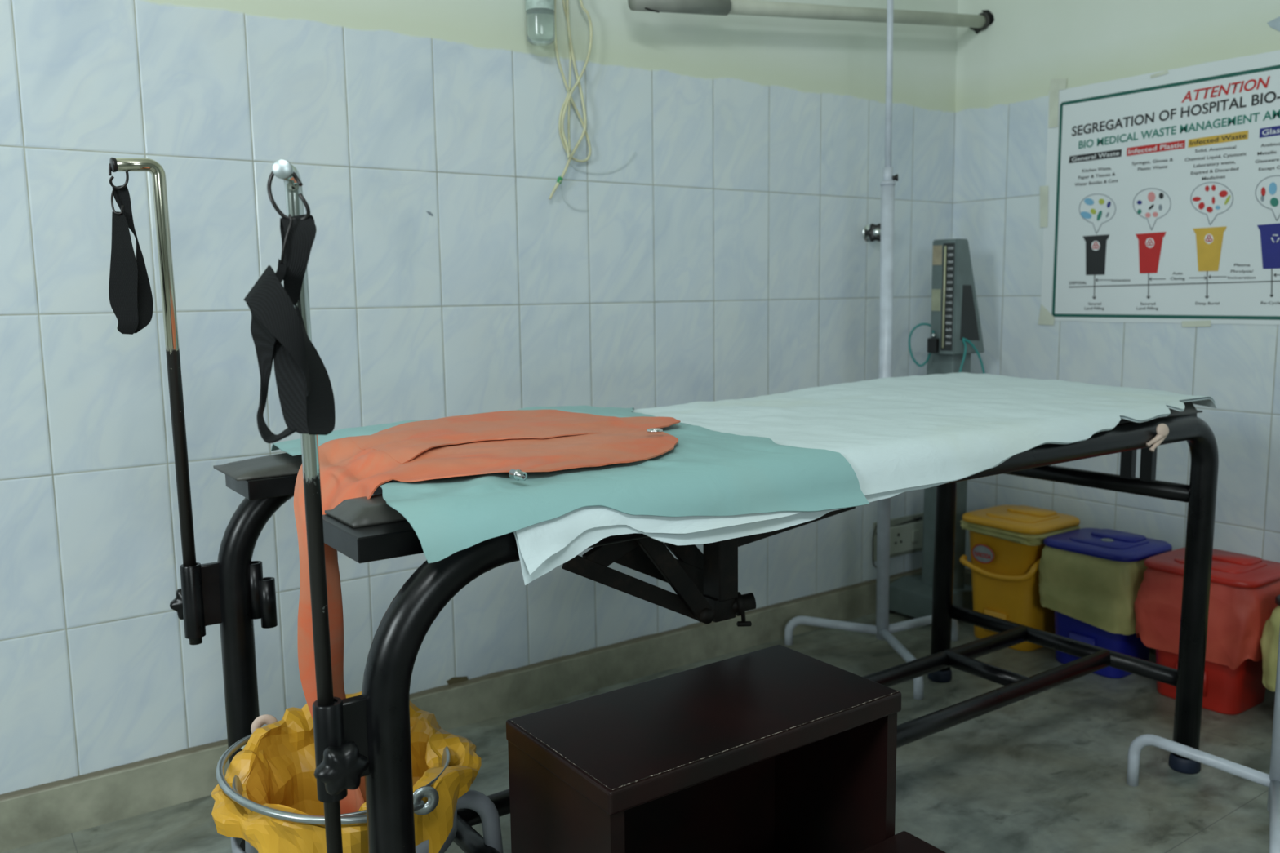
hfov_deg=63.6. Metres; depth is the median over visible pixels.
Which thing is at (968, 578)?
baseboard
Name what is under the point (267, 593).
socket
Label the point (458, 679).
mortar stain
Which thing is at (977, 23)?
pipe
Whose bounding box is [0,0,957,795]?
wall
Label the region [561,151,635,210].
wire
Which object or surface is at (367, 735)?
examination table
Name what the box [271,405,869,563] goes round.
rubber drawsheet
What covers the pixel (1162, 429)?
clip
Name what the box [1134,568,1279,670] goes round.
liner
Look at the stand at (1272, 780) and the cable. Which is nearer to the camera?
the stand at (1272, 780)
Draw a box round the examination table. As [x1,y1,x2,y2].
[169,401,1218,852]
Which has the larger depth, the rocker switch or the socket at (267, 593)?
the rocker switch
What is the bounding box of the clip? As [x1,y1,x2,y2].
[1146,423,1168,452]
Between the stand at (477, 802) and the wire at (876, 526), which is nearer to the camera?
the stand at (477, 802)
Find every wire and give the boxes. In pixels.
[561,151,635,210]
[872,525,876,568]
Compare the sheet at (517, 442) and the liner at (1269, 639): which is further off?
the liner at (1269, 639)
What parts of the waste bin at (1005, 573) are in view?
carry handle, bin lid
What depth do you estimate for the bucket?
1.34 m
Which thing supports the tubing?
attached to the wall at (729, 257)
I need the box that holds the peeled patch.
[1267,16,1279,31]
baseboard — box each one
[0,568,922,852]
[964,568,1155,654]
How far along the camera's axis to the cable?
3.36 m
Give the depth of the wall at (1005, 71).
2.96 m
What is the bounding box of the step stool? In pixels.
[506,644,946,852]
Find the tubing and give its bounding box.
[548,0,592,199]
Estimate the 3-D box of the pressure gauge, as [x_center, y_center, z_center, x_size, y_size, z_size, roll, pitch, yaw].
[0.942,-0.336,3.080,0.201,0.440,0.186,-6,9,-35]
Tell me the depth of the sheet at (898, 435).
1.75 m
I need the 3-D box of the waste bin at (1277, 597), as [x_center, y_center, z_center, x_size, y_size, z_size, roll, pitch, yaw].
[1.596,0.544,2.316,0.240,0.334,0.262,-6,9,-35]
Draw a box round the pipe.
[627,0,994,34]
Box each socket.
[248,560,262,619]
[258,577,277,628]
[873,512,923,561]
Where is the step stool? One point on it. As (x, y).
(778, 748)
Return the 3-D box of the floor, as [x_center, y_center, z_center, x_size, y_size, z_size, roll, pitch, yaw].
[0.297,1.038,0.331,4.900,0.100,4.400,-6,9,-35]
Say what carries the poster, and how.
attached to the wall at (1005, 71)
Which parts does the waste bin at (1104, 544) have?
bin lid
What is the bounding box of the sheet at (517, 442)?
[293,409,680,814]
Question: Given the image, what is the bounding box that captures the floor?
[1,612,1275,852]
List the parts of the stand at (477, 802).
leg, leg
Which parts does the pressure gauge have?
scale panel, casing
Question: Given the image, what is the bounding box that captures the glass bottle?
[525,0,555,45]
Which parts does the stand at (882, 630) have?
leg, leg, leg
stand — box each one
[231,789,503,852]
[784,0,959,699]
[888,352,973,617]
[1126,628,1279,852]
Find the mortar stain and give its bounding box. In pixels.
[446,676,468,684]
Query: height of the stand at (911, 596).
0.830 m
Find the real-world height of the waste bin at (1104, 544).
0.354 m
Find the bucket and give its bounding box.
[215,714,450,852]
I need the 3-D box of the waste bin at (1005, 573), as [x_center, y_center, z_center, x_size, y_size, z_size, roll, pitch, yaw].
[1.106,0.437,3.015,0.254,0.378,0.265,-6,9,-35]
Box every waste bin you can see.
[959,505,1079,651]
[1044,528,1172,679]
[1144,547,1279,715]
[1275,594,1279,605]
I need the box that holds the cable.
[889,516,923,527]
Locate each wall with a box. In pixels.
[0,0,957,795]
[951,0,1279,569]
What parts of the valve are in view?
stem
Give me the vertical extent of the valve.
0.055 m
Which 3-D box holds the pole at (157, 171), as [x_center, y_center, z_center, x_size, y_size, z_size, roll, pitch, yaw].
[-0.729,-0.025,1.562,0.079,0.746,0.021,-7,9,-39]
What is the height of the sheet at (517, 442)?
0.590 m
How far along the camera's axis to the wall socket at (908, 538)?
3.34 m
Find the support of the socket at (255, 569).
attached to the examination table
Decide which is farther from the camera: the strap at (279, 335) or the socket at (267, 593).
the socket at (267, 593)
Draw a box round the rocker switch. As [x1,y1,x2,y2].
[911,529,919,542]
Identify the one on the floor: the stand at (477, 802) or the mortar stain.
the stand at (477, 802)
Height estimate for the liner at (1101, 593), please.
0.192 m
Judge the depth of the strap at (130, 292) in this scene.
1.50 m
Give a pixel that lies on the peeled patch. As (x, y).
(1274, 24)
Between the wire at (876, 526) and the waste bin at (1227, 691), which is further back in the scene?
the wire at (876, 526)
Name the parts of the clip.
arm, arm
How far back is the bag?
1.43 m
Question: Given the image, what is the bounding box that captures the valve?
[862,223,880,241]
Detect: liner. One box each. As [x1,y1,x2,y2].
[960,520,1079,546]
[1038,545,1147,635]
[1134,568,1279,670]
[1259,605,1279,691]
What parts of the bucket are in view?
bail handle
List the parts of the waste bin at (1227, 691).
bin lid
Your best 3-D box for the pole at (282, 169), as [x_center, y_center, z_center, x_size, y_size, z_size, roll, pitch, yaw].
[-0.332,0.169,1.050,0.022,0.854,0.064,-2,7,-6]
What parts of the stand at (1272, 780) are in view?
leg, leg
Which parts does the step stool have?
panel, panel, panel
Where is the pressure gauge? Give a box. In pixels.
[908,238,985,373]
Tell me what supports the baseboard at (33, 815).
attached to the wall at (729, 257)
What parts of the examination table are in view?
clamp knob, clamp knob, drop post, rail, rail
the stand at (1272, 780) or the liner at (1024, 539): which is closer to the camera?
the stand at (1272, 780)
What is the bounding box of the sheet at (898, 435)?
[513,372,1217,585]
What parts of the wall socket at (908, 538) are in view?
plate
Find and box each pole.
[109,157,202,644]
[271,159,342,852]
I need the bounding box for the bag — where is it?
[211,691,481,852]
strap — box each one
[108,163,153,334]
[243,170,335,443]
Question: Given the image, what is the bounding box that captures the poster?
[1038,49,1279,326]
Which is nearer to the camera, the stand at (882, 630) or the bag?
the bag

